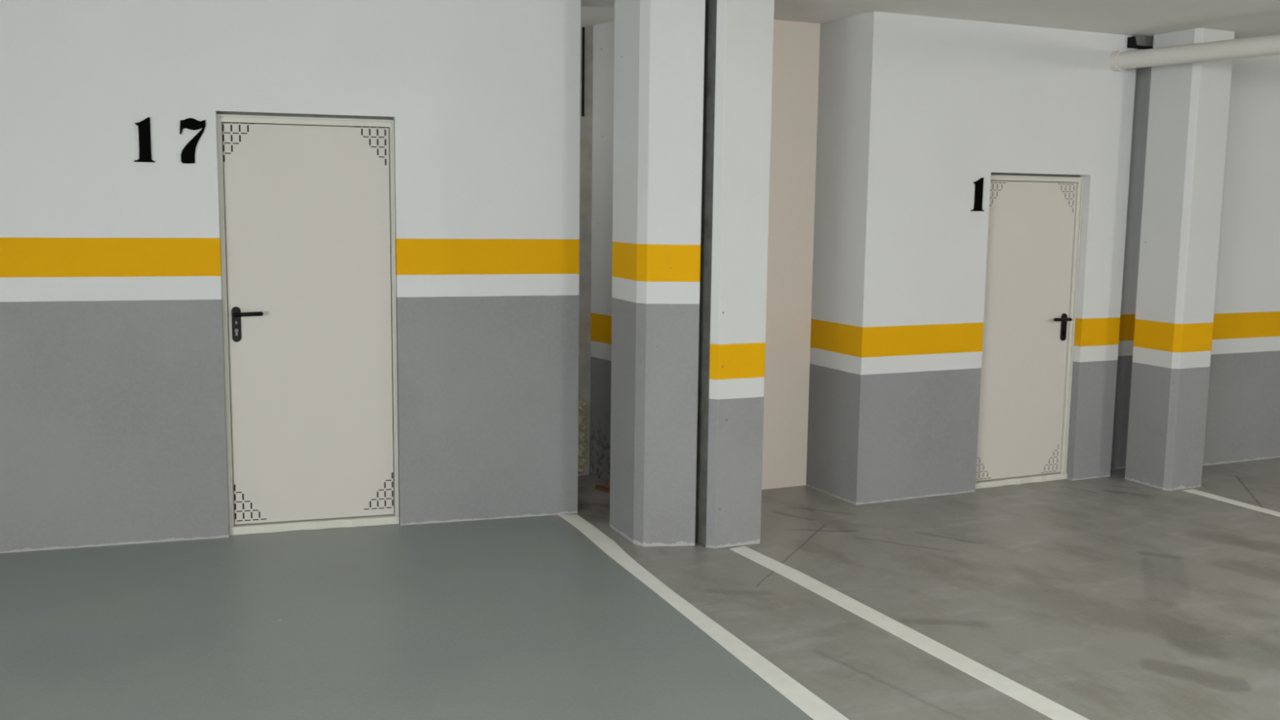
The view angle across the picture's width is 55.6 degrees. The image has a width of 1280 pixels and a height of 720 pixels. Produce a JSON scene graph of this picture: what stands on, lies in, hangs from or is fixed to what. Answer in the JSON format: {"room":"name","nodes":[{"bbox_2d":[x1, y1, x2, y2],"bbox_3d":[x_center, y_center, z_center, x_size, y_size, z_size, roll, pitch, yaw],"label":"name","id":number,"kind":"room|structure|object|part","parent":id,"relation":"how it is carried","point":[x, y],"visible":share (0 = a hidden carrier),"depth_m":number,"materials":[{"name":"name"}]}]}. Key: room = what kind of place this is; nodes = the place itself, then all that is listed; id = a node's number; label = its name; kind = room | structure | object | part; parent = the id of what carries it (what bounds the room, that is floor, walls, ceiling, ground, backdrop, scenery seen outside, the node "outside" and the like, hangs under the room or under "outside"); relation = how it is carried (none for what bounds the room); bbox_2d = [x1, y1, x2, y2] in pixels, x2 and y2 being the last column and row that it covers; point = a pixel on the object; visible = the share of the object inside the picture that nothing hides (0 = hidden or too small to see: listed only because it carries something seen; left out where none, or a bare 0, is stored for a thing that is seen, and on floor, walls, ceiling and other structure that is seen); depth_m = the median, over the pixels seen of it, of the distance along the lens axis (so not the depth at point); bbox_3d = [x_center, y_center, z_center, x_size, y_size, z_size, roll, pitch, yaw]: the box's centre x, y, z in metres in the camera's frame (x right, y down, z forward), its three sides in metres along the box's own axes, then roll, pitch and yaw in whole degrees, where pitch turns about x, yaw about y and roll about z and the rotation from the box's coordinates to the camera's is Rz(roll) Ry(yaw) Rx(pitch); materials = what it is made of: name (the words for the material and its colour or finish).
{"room":"parking garage","nodes":[
{"label":"parking garage","id":0,"kind":"room"},
{"bbox_2d":[0,0,581,553],"bbox_3d":[-3.914,-0.426,5.430,7.480,2.734,0.221,-2,8,-18],"label":"wall","id":1,"kind":"structure","parent":0,"point":[113,420],"depth_m":5.94,"materials":[{"name":"paint"}]},
{"bbox_2d":[134,116,155,162],"bbox_3d":[-2.344,-1.042,5.742,0.093,0.210,0.010,-2,8,-18],"label":"number","id":2,"kind":"object","parent":1,"relation":"attached to","point":[144,126],"depth_m":5.74,"materials":[{"name":"black plastic"}]},
{"bbox_2d":[179,117,205,163],"bbox_3d":[-2.137,-1.048,5.809,0.117,0.215,0.010,-2,8,-18],"label":"number","id":3,"kind":"object","parent":1,"relation":"attached to","point":[188,154],"depth_m":5.80,"materials":[{"name":"black plastic"}]},
{"bbox_2d":[216,111,399,535],"bbox_3d":[-1.665,-0.173,6.156,0.848,2.103,0.131,-2,8,-18],"label":"door","id":4,"kind":"structure","parent":1,"relation":"in","point":[307,202],"depth_m":6.14,"materials":[{"name":"beige metal"}]},
{"bbox_3d":[-2.004,-0.177,6.033,0.043,0.176,0.011,-2,8,-18],"label":"handle plate","id":5,"kind":"part","parent":4,"relation":"part of","materials":[{"name":"black plastic"}]},
{"bbox_3d":[-1.942,-0.228,6.016,0.147,0.024,0.052,-2,8,-18],"label":"lever","id":6,"kind":"part","parent":4,"relation":"part of","materials":[{"name":"black plastic"}]},
{"bbox_3d":[-1.677,0.850,6.285,0.848,0.042,0.077,-2,8,-18],"label":"sill","id":7,"kind":"part","parent":4,"relation":"part of","materials":[{"name":"beige metal"}]},
{"bbox_2d":[577,24,593,475],"bbox_3d":[-0.885,-0.626,7.273,1.184,2.734,0.242,-3,8,-25],"label":"wall","id":8,"kind":"structure","parent":0,"point":[586,122],"depth_m":7.38,"materials":[{"name":"paint"}]},
{"bbox_2d":[582,26,584,116],"bbox_3d":[-0.339,-1.717,7.242,0.011,0.520,0.017,-3,8,-25],"label":"cabinet filler","id":9,"kind":"object","parent":8,"relation":"attached to","point":[583,28],"visible":1,"depth_m":7.24,"materials":[{"name":"grey"}]},
{"bbox_2d":[577,399,589,473],"bbox_3d":[-0.346,0.474,7.525,0.090,0.466,0.029,-3,8,-25],"label":"residue","id":10,"kind":"object","parent":8,"relation":"attached to","point":[583,459],"visible":0.98,"depth_m":7.53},
{"bbox_2d":[0,457,1279,719],"bbox_3d":[3.041,1.597,1.931,18.000,0.200,15.500,-3,8,-25],"label":"floor","id":11,"kind":"structure","parent":0,"point":[1113,597],"depth_m":5.00,"materials":[{"name":"grey concrete"}]},
{"bbox_2d":[595,484,609,493],"bbox_3d":[-0.088,0.778,7.114,0.492,0.012,0.107,7,9,38],"label":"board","id":12,"kind":"object","parent":11,"relation":"on","point":[602,488],"visible":0.26,"depth_m":7.20,"materials":[{"name":"brown wood"}]},
{"bbox_2d":[609,0,705,546],"bbox_3d":[0.067,-0.454,6.042,0.281,2.734,0.499,-3,8,-25],"label":"concrete pillar","id":13,"kind":"structure","parent":11,"relation":"on","point":[659,54],"depth_m":5.90,"materials":[{"name":"paint"}]},
{"bbox_2d":[558,514,848,719],"bbox_3d":[0.731,1.214,3.867,0.160,0.002,6.034,-2,8,-22],"label":"parking line","id":14,"kind":"object","parent":11,"relation":"on","point":[805,700],"visible":1,"depth_m":4.80,"materials":[{"name":"paint"}]},
{"bbox_2d":[694,0,774,548],"bbox_3d":[0.387,-0.457,6.099,0.296,2.734,0.507,-3,8,-25],"label":"concrete pillar","id":15,"kind":"structure","parent":11,"relation":"on","point":[739,34],"depth_m":5.87,"materials":[{"name":"paint"}]},
{"bbox_2d":[729,546,1088,719],"bbox_3d":[1.581,1.240,3.754,0.116,0.002,5.098,-3,8,-25],"label":"parking line","id":16,"kind":"object","parent":11,"relation":"on","point":[1008,686],"visible":1,"depth_m":4.74,"materials":[{"name":"paint"}]},
{"bbox_2d":[1124,27,1234,491],"bbox_3d":[3.274,-0.587,7.389,0.312,2.734,0.347,-3,8,-25],"label":"concrete pillar","id":17,"kind":"structure","parent":11,"relation":"on","point":[1188,108],"depth_m":7.29,"materials":[{"name":"paint"}]},
{"bbox_2d":[1182,488,1279,516],"bbox_3d":[4.404,1.104,5.086,0.092,0.002,5.131,-3,8,-25],"label":"parking line","id":18,"kind":"object","parent":11,"relation":"on","point":[1191,491],"visible":1,"depth_m":7.09,"materials":[{"name":"paint"}]},
{"bbox_2d":[589,19,820,489],"bbox_3d":[0.303,-0.636,7.473,1.135,2.734,1.087,-3,8,-25],"label":"wall","id":19,"kind":"structure","parent":0,"point":[796,45],"depth_m":7.19,"materials":[{"name":"paint"}]},
{"bbox_2d":[580,0,1279,39],"bbox_3d":[3.079,-1.337,1.550,18.000,0.250,15.500,-3,8,-25],"label":"ceiling","id":20,"kind":"structure","parent":0,"point":[1146,18],"depth_m":6.55,"materials":[{"name":"paint"}]},
{"bbox_2d":[805,11,1279,504],"bbox_3d":[4.745,-0.739,8.702,8.002,2.734,0.600,-3,8,-25],"label":"wall","id":21,"kind":"structure","parent":0,"point":[913,111],"depth_m":7.09,"materials":[{"name":"paint"}]},
{"bbox_2d":[970,177,984,211],"bbox_3d":[1.954,-0.957,7.015,0.093,0.193,0.010,-3,8,-25],"label":"number","id":22,"kind":"object","parent":21,"relation":"attached to","point":[979,184],"depth_m":7.01,"materials":[{"name":"black plastic"}]},
{"bbox_2d":[975,173,1084,488],"bbox_3d":[2.337,-0.176,7.398,0.772,1.892,0.129,-3,8,-25],"label":"door","id":23,"kind":"structure","parent":21,"relation":"in","point":[1035,220],"depth_m":7.41,"materials":[{"name":"beige metal"}]},
{"bbox_3d":[2.328,0.745,7.513,0.772,0.036,0.077,-3,8,-25],"label":"sill","id":24,"kind":"part","parent":23,"relation":"part of","materials":[{"name":"beige metal"}]},
{"bbox_3d":[2.586,-0.249,7.462,0.143,0.023,0.051,-3,8,-25],"label":"lever","id":25,"kind":"part","parent":23,"relation":"part of","materials":[{"name":"black plastic"}]},
{"bbox_3d":[2.621,-0.204,7.516,0.042,0.171,0.011,-3,8,-25],"label":"handle plate","id":26,"kind":"part","parent":23,"relation":"part of","materials":[{"name":"black plastic"}]},
{"bbox_2d":[1126,35,1153,48],"bbox_3d":[3.053,-1.929,7.380,0.200,0.072,0.050,-3,8,-25],"label":"channel","id":27,"kind":"object","parent":21,"relation":"attached to","point":[1135,42],"visible":0.75,"depth_m":7.36,"materials":[{"name":"metal"}]},
{"bbox_3d":[3.059,-1.939,7.393,0.153,0.056,0.030,-3,8,-25],"label":"channel lid","id":28,"kind":"part","parent":27,"relation":"part of","materials":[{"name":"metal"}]},
{"bbox_2d":[1108,34,1279,71],"bbox_3d":[4.056,-1.417,4.831,0.132,0.212,5.602,-3,8,-25],"label":"drain pipe","id":29,"kind":"object","parent":21,"relation":"attached to","point":[1268,45],"visible":1,"depth_m":6.76,"materials":[{"name":"white plastic"}]}
]}

